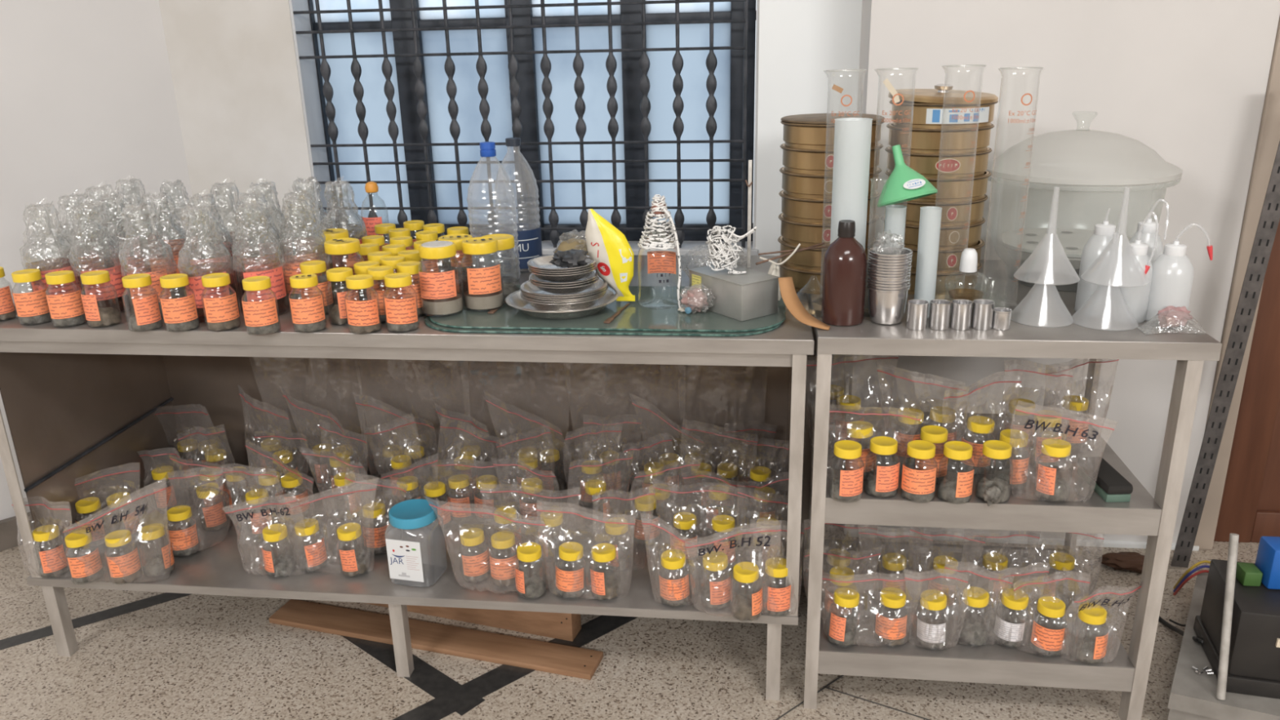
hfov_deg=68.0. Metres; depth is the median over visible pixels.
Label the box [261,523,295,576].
jar
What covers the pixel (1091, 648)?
jar
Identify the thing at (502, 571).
jar
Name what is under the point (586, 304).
steel bowl
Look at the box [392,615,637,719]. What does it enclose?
floor stripe
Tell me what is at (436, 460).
bag
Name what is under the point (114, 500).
jar
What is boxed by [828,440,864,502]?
jar
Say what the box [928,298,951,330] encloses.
can
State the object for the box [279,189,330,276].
bottle
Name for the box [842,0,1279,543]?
wall
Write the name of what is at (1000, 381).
bag
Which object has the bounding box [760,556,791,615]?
jar
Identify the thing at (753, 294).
box
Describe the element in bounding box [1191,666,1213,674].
heap
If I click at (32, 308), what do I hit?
jar
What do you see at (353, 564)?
jar
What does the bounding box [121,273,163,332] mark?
jar
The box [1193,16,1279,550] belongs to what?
trim
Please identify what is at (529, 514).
jar
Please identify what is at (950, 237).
sieve
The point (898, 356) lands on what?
bag
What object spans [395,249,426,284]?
jar
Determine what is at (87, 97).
wall
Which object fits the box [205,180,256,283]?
bottle
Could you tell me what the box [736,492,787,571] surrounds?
bag
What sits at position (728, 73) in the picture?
window
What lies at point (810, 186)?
sieve
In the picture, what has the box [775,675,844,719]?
trim
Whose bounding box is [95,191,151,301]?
bottle
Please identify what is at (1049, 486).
jar
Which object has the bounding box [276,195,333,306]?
bottle
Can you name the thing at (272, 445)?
jar
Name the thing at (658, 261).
jar
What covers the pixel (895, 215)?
cylinder
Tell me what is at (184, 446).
jar
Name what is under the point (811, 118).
lid
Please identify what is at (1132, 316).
funnel
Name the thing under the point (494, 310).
metal spatula
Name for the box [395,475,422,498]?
jar
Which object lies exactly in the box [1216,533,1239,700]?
rod
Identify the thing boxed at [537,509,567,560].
jar
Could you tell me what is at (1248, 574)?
block
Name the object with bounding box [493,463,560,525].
bag
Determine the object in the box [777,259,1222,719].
rack
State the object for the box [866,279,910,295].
steel cup
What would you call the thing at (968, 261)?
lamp
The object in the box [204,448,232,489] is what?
jar
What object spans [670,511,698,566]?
jar
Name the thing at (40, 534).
jar
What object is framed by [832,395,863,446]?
jar
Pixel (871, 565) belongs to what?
bag
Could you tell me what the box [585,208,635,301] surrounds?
snack packet
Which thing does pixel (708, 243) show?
bundle
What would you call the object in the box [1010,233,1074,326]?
funnel
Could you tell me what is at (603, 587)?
jar
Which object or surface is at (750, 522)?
bag
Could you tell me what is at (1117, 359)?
bag
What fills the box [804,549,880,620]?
bag
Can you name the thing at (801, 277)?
sieve
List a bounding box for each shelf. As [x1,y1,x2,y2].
[27,471,798,616]
[808,539,1133,666]
[813,408,1160,508]
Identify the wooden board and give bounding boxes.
[362,602,581,641]
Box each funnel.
[876,144,937,207]
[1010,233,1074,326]
[1013,189,1079,284]
[1071,234,1137,330]
[1080,187,1149,286]
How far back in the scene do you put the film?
1.71 m
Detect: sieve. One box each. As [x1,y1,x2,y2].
[777,213,879,248]
[777,235,876,271]
[777,257,867,294]
[778,190,880,223]
[779,142,883,174]
[779,166,881,199]
[780,120,884,149]
[880,214,985,249]
[880,236,985,272]
[884,146,991,177]
[884,169,991,202]
[884,194,987,226]
[886,122,994,153]
[888,99,998,128]
[907,262,982,296]
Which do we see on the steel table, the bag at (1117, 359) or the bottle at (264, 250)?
the bottle at (264, 250)
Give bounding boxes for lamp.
[944,248,989,299]
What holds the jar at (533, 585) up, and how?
in the bag at (528, 535)
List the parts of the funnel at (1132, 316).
stem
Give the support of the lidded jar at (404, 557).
on the steel table
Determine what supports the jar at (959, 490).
on the rack
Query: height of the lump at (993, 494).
0.040 m
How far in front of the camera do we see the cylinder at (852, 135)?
1.72 m
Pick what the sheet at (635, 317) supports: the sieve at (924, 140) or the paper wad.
the paper wad
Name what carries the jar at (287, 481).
in the bag at (281, 461)
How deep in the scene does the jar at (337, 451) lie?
2.44 m
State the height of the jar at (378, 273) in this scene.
0.104 m
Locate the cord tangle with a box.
[705,225,756,274]
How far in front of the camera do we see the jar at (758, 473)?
2.26 m
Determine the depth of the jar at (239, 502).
2.33 m
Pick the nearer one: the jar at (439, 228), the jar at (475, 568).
the jar at (475, 568)
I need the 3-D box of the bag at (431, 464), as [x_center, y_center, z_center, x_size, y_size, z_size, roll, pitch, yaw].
[-0.392,0.303,2.247,0.195,0.178,0.082,1,19,8]
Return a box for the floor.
[0,505,1259,719]
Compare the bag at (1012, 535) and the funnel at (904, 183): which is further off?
the bag at (1012, 535)
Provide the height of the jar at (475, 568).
0.106 m
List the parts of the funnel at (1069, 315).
stem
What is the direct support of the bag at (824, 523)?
on the rack
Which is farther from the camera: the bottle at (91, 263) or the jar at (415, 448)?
the jar at (415, 448)
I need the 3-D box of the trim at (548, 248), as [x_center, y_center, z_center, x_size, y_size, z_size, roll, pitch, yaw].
[-0.297,-0.328,2.769,1.276,0.034,0.195,1,19,7]
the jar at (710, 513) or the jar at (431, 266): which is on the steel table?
the jar at (431, 266)
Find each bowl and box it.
[520,277,607,297]
[520,284,607,298]
[520,291,606,302]
[520,292,606,311]
[521,285,608,301]
[987,176,1181,292]
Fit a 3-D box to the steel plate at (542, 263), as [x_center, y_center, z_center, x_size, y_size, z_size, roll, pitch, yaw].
[-0.154,-0.186,1.875,0.136,0.019,0.136,1,19,7]
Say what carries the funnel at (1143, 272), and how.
on the funnel at (1132, 316)
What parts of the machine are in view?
brass plate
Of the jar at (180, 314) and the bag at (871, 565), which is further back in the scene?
the bag at (871, 565)
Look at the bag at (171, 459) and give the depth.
2.29 m
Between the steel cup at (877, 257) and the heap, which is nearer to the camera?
the steel cup at (877, 257)
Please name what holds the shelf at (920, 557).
attached to the rack
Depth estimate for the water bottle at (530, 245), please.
2.22 m
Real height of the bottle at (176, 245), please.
0.233 m
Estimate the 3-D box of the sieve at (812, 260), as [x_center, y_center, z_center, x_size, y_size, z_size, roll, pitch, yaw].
[0.396,-0.233,2.011,0.207,0.049,0.207,10,22,31]
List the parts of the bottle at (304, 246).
bottle glass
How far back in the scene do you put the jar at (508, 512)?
2.10 m
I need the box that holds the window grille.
[293,0,748,248]
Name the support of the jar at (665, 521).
in the bag at (689, 464)
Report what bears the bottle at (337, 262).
on the steel table
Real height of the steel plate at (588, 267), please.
0.019 m
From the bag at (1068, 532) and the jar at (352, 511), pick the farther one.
the jar at (352, 511)
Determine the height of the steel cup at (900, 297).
0.068 m
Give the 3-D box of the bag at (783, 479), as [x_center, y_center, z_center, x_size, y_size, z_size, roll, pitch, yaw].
[0.281,0.314,2.155,0.140,0.185,0.077,7,20,25]
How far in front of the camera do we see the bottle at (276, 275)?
1.90 m
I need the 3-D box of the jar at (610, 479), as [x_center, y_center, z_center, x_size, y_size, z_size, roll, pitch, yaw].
[-0.074,0.285,2.386,0.062,0.107,0.066,6,20,21]
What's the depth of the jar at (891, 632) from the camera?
1.87 m
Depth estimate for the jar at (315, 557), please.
2.06 m
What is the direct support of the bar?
on the floor
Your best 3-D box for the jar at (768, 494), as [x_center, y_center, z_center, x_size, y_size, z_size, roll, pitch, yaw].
[0.283,0.347,2.175,0.062,0.104,0.063,8,19,25]
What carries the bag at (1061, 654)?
on the rack
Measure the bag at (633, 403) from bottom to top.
0.272 m
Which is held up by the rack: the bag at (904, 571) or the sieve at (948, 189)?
the bag at (904, 571)
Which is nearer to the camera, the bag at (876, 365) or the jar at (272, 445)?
the bag at (876, 365)
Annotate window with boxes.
[307,0,755,241]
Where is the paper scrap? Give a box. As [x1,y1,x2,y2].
[677,307,685,311]
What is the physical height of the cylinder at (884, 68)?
0.445 m
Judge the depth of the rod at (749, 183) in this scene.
1.84 m
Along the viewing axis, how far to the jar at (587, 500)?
2.32 m
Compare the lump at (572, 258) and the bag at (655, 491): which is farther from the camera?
the bag at (655, 491)
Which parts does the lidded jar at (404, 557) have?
screw lid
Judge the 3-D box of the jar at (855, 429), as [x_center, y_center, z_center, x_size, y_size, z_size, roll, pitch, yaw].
[0.427,0.175,1.839,0.065,0.107,0.064,-1,19,0]
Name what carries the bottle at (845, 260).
on the rack
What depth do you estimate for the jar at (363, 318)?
1.77 m
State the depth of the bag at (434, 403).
2.42 m
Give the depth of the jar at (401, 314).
1.78 m
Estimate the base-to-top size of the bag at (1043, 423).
0.188 m
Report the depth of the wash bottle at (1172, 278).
1.67 m
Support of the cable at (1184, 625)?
on the stone slab
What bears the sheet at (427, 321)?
on the steel table
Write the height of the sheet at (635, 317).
0.005 m
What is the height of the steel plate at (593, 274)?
0.019 m
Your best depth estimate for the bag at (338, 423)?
2.42 m
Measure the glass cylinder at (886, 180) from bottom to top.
0.256 m
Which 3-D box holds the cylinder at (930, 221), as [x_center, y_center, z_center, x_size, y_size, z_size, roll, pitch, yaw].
[0.531,-0.180,1.756,0.042,0.203,0.042,1,19,7]
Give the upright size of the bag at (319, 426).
0.206 m
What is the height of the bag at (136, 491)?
0.203 m
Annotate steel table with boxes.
[0,253,813,700]
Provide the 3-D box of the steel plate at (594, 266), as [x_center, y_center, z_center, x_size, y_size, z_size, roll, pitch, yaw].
[-0.152,-0.178,1.877,0.136,0.019,0.136,1,19,7]
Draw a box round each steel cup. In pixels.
[866,269,911,284]
[866,271,911,282]
[866,275,911,288]
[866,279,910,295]
[866,282,911,312]
[866,284,910,324]
[867,254,911,266]
[867,260,911,271]
[867,263,911,279]
[867,266,911,275]
[868,245,912,260]
[868,252,912,263]
[868,258,911,269]
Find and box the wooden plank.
[268,599,603,679]
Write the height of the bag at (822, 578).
0.158 m
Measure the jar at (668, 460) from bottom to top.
0.104 m
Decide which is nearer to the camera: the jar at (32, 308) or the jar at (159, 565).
the jar at (32, 308)
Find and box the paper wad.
[768,262,781,300]
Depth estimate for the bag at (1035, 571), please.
1.86 m
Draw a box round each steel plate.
[527,254,596,271]
[527,261,596,272]
[528,263,597,275]
[528,266,597,281]
[528,270,598,284]
[528,275,597,287]
[530,275,599,293]
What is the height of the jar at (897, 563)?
0.106 m
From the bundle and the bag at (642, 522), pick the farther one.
the bundle
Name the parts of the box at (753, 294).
box lid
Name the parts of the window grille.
rod, rod, rod, rod, rod, rod, rod, rod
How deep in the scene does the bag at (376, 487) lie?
2.04 m
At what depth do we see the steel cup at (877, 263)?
1.69 m
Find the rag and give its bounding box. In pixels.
[1097,551,1144,573]
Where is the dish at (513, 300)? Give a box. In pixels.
[505,287,618,319]
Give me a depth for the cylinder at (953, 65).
1.73 m
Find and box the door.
[1213,219,1279,542]
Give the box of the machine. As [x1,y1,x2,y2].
[1193,559,1279,698]
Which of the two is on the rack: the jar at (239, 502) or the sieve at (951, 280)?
the sieve at (951, 280)
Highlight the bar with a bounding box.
[1170,140,1279,568]
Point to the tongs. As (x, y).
(813, 246)
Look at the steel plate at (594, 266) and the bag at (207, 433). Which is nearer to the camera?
the steel plate at (594, 266)
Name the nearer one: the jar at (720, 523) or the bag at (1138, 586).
the bag at (1138, 586)
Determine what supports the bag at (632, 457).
on the steel table
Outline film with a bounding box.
[873,231,903,254]
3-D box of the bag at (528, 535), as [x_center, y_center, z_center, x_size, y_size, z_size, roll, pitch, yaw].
[-0.312,0.381,1.979,0.272,0.197,0.112,1,19,7]
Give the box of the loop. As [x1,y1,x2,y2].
[759,243,800,265]
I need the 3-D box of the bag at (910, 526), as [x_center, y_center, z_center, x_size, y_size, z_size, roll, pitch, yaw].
[0.641,0.429,1.990,0.157,0.198,0.073,0,19,5]
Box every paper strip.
[831,84,843,93]
[882,78,900,102]
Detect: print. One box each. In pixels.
[398,572,409,577]
[406,555,419,570]
[906,179,922,187]
[932,108,984,122]
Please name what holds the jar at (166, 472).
in the bag at (148, 452)
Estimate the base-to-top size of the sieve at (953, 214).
0.049 m
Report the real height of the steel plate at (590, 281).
0.019 m
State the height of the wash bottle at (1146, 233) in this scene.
0.208 m
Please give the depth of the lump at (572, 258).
1.84 m
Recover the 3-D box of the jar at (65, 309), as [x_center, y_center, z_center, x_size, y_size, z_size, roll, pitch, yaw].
[-1.143,-0.122,1.887,0.062,0.104,0.063,-13,22,-30]
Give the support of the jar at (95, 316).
on the steel table
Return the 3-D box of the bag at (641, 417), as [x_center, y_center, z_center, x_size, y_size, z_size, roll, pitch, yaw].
[-0.070,0.234,2.371,0.150,0.216,0.068,-3,19,-5]
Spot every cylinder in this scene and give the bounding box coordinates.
[816,69,866,297]
[830,117,872,251]
[864,180,887,309]
[866,67,918,303]
[883,204,906,247]
[914,206,942,318]
[935,64,986,298]
[980,66,1044,313]
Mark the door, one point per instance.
(1250, 508)
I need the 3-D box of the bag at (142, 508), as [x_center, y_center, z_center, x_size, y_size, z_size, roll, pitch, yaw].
[-1.117,0.356,2.034,0.271,0.246,0.106,1,19,7]
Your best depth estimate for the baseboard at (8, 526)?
2.62 m
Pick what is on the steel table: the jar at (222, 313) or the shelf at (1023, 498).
the jar at (222, 313)
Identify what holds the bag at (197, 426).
on the steel table
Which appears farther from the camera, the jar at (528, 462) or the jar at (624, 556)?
the jar at (528, 462)
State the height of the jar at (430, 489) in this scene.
0.104 m
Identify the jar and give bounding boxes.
[0,266,17,321]
[11,268,52,325]
[32,524,69,577]
[44,270,85,327]
[64,529,103,583]
[75,497,110,547]
[80,270,122,328]
[104,529,142,583]
[106,491,141,538]
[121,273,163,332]
[138,523,174,576]
[151,466,183,511]
[159,273,199,332]
[166,505,199,555]
[177,438,203,481]
[195,482,230,532]
[197,439,226,469]
[199,466,228,508]
[200,272,240,331]
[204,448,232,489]
[223,466,254,513]
[241,275,280,335]
[244,488,275,537]
[257,471,285,517]
[259,438,287,476]
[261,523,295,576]
[271,449,298,493]
[280,472,310,519]
[288,273,327,333]
[294,518,328,571]
[299,260,334,315]
[311,443,336,488]
[314,228,354,290]
[324,237,367,306]
[324,266,359,325]
[328,453,355,499]
[333,444,361,486]
[333,471,362,519]
[336,522,370,576]
[344,274,382,334]
[353,261,386,301]
[355,243,380,290]
[360,235,384,261]
[360,502,390,552]
[365,266,399,324]
[367,251,396,284]
[374,223,395,251]
[378,255,404,289]
[380,444,404,488]
[382,244,405,273]
[382,272,419,333]
[385,498,447,586]
[388,227,413,250]
[389,235,413,248]
[389,454,417,500]
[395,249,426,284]
[395,261,426,317]
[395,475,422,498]
[403,220,424,246]
[403,444,429,490]
[413,240,442,272]
[415,230,444,272]
[417,240,463,316]
[422,223,448,269]
[423,481,451,529]
[437,234,477,300]
[446,226,474,274]
[447,474,475,522]
[453,455,479,500]
[458,527,491,582]
[460,236,504,311]
[460,444,485,478]
[474,475,501,523]
[478,234,519,301]
[488,530,520,586]
[492,506,522,558]
[514,542,546,597]
[515,456,542,502]
[516,446,541,479]
[519,477,546,525]
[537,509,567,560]
[538,448,564,493]
[555,542,586,597]
[578,460,604,506]
[582,479,609,529]
[589,542,621,599]
[597,450,623,496]
[603,517,633,570]
[631,494,660,546]
[637,194,681,309]
[641,462,668,510]
[645,483,672,533]
[657,453,682,498]
[658,549,690,605]
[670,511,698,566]
[681,453,706,497]
[688,462,714,511]
[700,551,732,608]
[706,484,733,534]
[709,515,737,569]
[713,462,739,509]
[730,561,762,620]
[733,454,759,500]
[746,466,773,513]
[749,486,777,537]
[751,516,782,572]
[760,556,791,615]
[821,548,852,597]
[824,565,856,621]
[826,587,861,645]
[828,384,845,436]
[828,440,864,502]
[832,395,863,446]
[843,421,876,479]
[863,435,899,498]
[874,586,908,645]
[878,552,909,604]
[891,407,924,464]
[900,440,937,502]
[914,425,949,484]
[915,589,949,648]
[925,406,956,462]
[927,555,959,610]
[936,440,974,504]
[955,586,991,645]
[958,415,995,474]
[974,440,1013,503]
[977,552,1009,608]
[991,429,1030,489]
[992,587,1029,647]
[1003,398,1036,455]
[1026,409,1063,467]
[1028,595,1066,655]
[1033,438,1072,502]
[1042,552,1076,607]
[1053,395,1089,450]
[1069,602,1108,662]
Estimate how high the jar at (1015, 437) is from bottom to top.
0.104 m
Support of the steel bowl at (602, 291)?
on the steel bowl at (534, 300)
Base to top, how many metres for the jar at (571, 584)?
0.107 m
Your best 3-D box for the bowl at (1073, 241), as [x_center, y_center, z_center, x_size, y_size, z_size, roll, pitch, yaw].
[0.903,-0.278,1.988,0.374,0.224,0.374,1,19,7]
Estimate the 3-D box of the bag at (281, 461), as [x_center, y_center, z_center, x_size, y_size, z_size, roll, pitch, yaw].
[-0.861,0.287,2.292,0.200,0.200,0.075,5,20,19]
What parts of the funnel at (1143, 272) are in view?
stem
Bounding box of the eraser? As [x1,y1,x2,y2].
[1077,456,1133,502]
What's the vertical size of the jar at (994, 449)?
0.104 m
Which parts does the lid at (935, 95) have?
lid knob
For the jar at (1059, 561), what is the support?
in the bag at (1068, 532)
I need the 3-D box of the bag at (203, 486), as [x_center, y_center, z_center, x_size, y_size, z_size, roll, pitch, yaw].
[-1.029,0.331,2.193,0.146,0.189,0.173,12,23,34]
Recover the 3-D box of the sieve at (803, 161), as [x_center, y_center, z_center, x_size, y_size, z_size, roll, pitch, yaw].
[0.392,-0.418,1.949,0.207,0.049,0.207,3,19,13]
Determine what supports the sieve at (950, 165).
on the sieve at (948, 189)
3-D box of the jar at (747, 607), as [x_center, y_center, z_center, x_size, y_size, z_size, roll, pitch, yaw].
[0.209,0.454,1.863,0.063,0.106,0.064,11,22,32]
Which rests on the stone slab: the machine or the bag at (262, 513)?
the machine
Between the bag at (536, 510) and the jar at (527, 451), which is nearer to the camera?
the bag at (536, 510)
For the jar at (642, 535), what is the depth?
2.13 m
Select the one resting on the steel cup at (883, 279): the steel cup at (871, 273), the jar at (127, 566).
the steel cup at (871, 273)
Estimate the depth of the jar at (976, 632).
1.88 m
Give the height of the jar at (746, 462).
0.107 m
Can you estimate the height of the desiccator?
0.346 m
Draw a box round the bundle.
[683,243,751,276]
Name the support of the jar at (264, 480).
in the bag at (281, 461)
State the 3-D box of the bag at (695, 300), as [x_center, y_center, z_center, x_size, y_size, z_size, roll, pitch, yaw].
[0.110,-0.119,1.833,0.078,0.056,0.054,9,21,29]
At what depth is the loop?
1.83 m
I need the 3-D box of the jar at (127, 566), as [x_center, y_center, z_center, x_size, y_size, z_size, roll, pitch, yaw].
[-1.117,0.424,2.046,0.064,0.106,0.064,9,21,28]
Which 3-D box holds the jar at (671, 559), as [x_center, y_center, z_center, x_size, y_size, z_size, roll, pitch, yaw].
[0.070,0.440,1.915,0.064,0.107,0.065,6,20,21]
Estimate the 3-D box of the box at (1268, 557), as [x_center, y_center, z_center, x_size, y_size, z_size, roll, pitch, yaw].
[1.238,0.389,1.808,0.092,0.085,0.066,1,19,7]
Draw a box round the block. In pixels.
[1235,562,1262,586]
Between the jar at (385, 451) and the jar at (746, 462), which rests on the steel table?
the jar at (385, 451)
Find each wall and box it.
[0,0,201,519]
[158,0,759,253]
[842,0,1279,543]
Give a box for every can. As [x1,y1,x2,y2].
[906,299,928,330]
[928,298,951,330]
[949,298,973,330]
[970,298,995,330]
[991,306,1012,330]
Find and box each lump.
[548,248,592,267]
[982,485,1001,506]
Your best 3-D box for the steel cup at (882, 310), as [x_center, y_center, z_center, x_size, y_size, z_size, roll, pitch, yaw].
[0.454,-0.103,1.744,0.077,0.068,0.077,1,19,7]
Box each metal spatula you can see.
[487,301,506,313]
[603,302,630,323]
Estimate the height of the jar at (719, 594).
0.106 m
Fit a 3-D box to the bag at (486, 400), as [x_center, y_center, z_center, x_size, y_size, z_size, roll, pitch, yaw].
[-0.275,0.200,2.374,0.207,0.287,0.083,0,19,5]
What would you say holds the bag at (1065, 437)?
on the rack
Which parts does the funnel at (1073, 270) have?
stem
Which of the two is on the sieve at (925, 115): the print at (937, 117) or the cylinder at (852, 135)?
the print at (937, 117)
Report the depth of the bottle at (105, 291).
1.94 m
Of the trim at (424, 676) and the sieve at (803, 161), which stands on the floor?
the trim at (424, 676)
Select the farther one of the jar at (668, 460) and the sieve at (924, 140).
the jar at (668, 460)
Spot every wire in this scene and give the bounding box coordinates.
[1173,560,1210,589]
[1173,564,1209,592]
[1173,569,1208,595]
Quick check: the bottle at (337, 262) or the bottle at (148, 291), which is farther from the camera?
the bottle at (337, 262)
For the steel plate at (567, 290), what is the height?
0.019 m
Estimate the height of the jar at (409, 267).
0.104 m
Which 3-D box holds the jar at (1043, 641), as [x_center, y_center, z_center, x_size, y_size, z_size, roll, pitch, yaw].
[0.797,0.519,1.850,0.062,0.104,0.063,3,20,11]
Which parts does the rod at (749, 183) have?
rod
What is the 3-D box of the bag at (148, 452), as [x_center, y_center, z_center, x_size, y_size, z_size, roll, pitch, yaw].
[-1.169,0.288,2.344,0.157,0.180,0.068,7,20,22]
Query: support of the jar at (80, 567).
in the bag at (142, 508)
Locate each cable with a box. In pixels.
[1158,616,1203,644]
[1168,618,1186,626]
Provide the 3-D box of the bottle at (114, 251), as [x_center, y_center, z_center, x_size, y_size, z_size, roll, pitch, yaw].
[-1.231,-0.292,2.193,0.104,0.236,0.104,-11,21,-25]
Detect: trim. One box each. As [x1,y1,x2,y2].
[0,592,191,649]
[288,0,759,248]
[341,635,484,715]
[384,240,758,255]
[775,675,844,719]
[822,686,930,719]
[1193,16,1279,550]
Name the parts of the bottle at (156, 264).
bottle glass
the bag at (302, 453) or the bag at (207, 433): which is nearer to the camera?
the bag at (302, 453)
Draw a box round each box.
[688,263,779,321]
[1254,536,1279,589]
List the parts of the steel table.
post, leg, panel, rail, apron rail, leg, panel, leg, panel, post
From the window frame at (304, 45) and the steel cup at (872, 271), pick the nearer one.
the steel cup at (872, 271)
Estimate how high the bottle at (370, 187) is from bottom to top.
0.195 m
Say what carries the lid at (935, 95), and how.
on the sieve at (925, 115)
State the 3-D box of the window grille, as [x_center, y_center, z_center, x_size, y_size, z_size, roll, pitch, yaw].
[-0.341,-0.878,2.512,1.247,1.176,0.017,1,19,7]
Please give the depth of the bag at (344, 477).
2.11 m
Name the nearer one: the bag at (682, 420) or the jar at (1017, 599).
the jar at (1017, 599)
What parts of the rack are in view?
cardboard strip, post, post, post, post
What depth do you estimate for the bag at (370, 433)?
2.38 m
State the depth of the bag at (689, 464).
2.14 m
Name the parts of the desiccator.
plate, dome lid, lid knob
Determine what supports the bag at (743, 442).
on the steel table
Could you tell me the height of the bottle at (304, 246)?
0.233 m
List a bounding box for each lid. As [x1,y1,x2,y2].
[781,113,884,124]
[888,84,998,104]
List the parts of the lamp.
lamp shade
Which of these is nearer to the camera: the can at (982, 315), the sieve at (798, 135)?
the can at (982, 315)
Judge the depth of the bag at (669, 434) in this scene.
2.28 m
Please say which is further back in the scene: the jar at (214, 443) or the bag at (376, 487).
the jar at (214, 443)
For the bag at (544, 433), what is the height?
0.210 m
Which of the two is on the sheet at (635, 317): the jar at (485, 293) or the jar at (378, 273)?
the jar at (485, 293)
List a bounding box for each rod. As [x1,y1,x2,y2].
[745,160,752,267]
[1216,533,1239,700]
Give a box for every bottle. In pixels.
[19,200,84,295]
[55,191,111,286]
[69,200,131,313]
[81,183,135,268]
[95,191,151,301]
[114,177,164,257]
[118,201,180,318]
[138,192,192,297]
[157,180,207,270]
[177,203,239,323]
[184,191,240,291]
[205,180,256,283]
[231,191,284,300]
[231,200,289,316]
[244,181,293,263]
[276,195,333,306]
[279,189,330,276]
[288,176,333,269]
[320,180,367,268]
[360,181,389,236]
[466,142,520,282]
[493,137,542,273]
[821,219,866,326]
[1074,214,1121,317]
[1107,213,1159,323]
[1129,201,1165,263]
[1146,222,1213,324]
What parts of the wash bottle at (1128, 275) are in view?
bent spout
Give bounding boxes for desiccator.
[986,111,1182,292]
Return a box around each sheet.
[424,314,781,336]
[428,284,786,332]
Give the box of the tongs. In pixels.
[755,242,828,265]
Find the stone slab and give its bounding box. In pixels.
[1167,569,1279,719]
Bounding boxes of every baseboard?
[0,511,35,551]
[848,530,1199,551]
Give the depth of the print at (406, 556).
1.98 m
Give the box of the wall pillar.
[755,0,862,468]
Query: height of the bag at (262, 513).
0.198 m
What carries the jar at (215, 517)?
in the bag at (203, 486)
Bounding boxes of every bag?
[11,498,79,577]
[62,488,171,582]
[75,470,142,545]
[139,448,190,512]
[155,404,227,481]
[163,473,231,552]
[170,458,260,508]
[177,426,239,491]
[222,471,285,537]
[225,500,306,576]
[239,391,297,479]
[244,445,315,520]
[253,431,308,495]
[282,388,364,487]
[283,487,377,572]
[302,453,373,518]
[319,426,367,500]
[344,477,408,554]
[353,395,434,428]
[364,422,426,497]
[381,460,438,514]
[429,504,555,593]
[431,463,509,510]
[434,403,497,475]
[437,424,505,496]
[480,490,580,555]
[485,400,573,486]
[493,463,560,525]
[496,432,554,497]
[536,510,635,599]
[552,229,599,276]
[564,426,622,504]
[567,457,632,515]
[582,417,641,486]
[592,491,655,568]
[623,434,676,504]
[630,464,700,526]
[632,403,715,499]
[641,521,698,605]
[652,482,746,563]
[680,283,715,313]
[680,420,758,511]
[680,472,748,535]
[684,529,781,617]
[721,429,776,502]
[732,479,788,538]
[734,441,787,511]
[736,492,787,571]
[750,521,805,615]
[803,523,877,600]
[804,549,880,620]
[806,355,898,439]
[822,577,924,646]
[829,411,920,466]
[857,528,933,607]
[875,364,966,463]
[903,571,968,649]
[909,526,985,610]
[942,564,1012,644]
[943,381,1021,474]
[960,534,1039,608]
[981,613,995,635]
[984,571,1048,647]
[1000,369,1073,462]
[1009,408,1114,502]
[1013,577,1089,655]
[1027,532,1104,608]
[1040,359,1119,451]
[1059,582,1142,663]
[1135,306,1204,334]
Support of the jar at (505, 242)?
on the sheet at (635, 317)
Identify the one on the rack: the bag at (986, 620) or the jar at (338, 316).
the bag at (986, 620)
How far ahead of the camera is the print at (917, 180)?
1.69 m
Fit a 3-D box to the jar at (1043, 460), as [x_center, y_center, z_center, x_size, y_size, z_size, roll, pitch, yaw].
[0.801,0.156,1.870,0.064,0.106,0.063,-4,19,-7]
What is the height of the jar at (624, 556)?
0.104 m
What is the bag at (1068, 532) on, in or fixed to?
on the rack

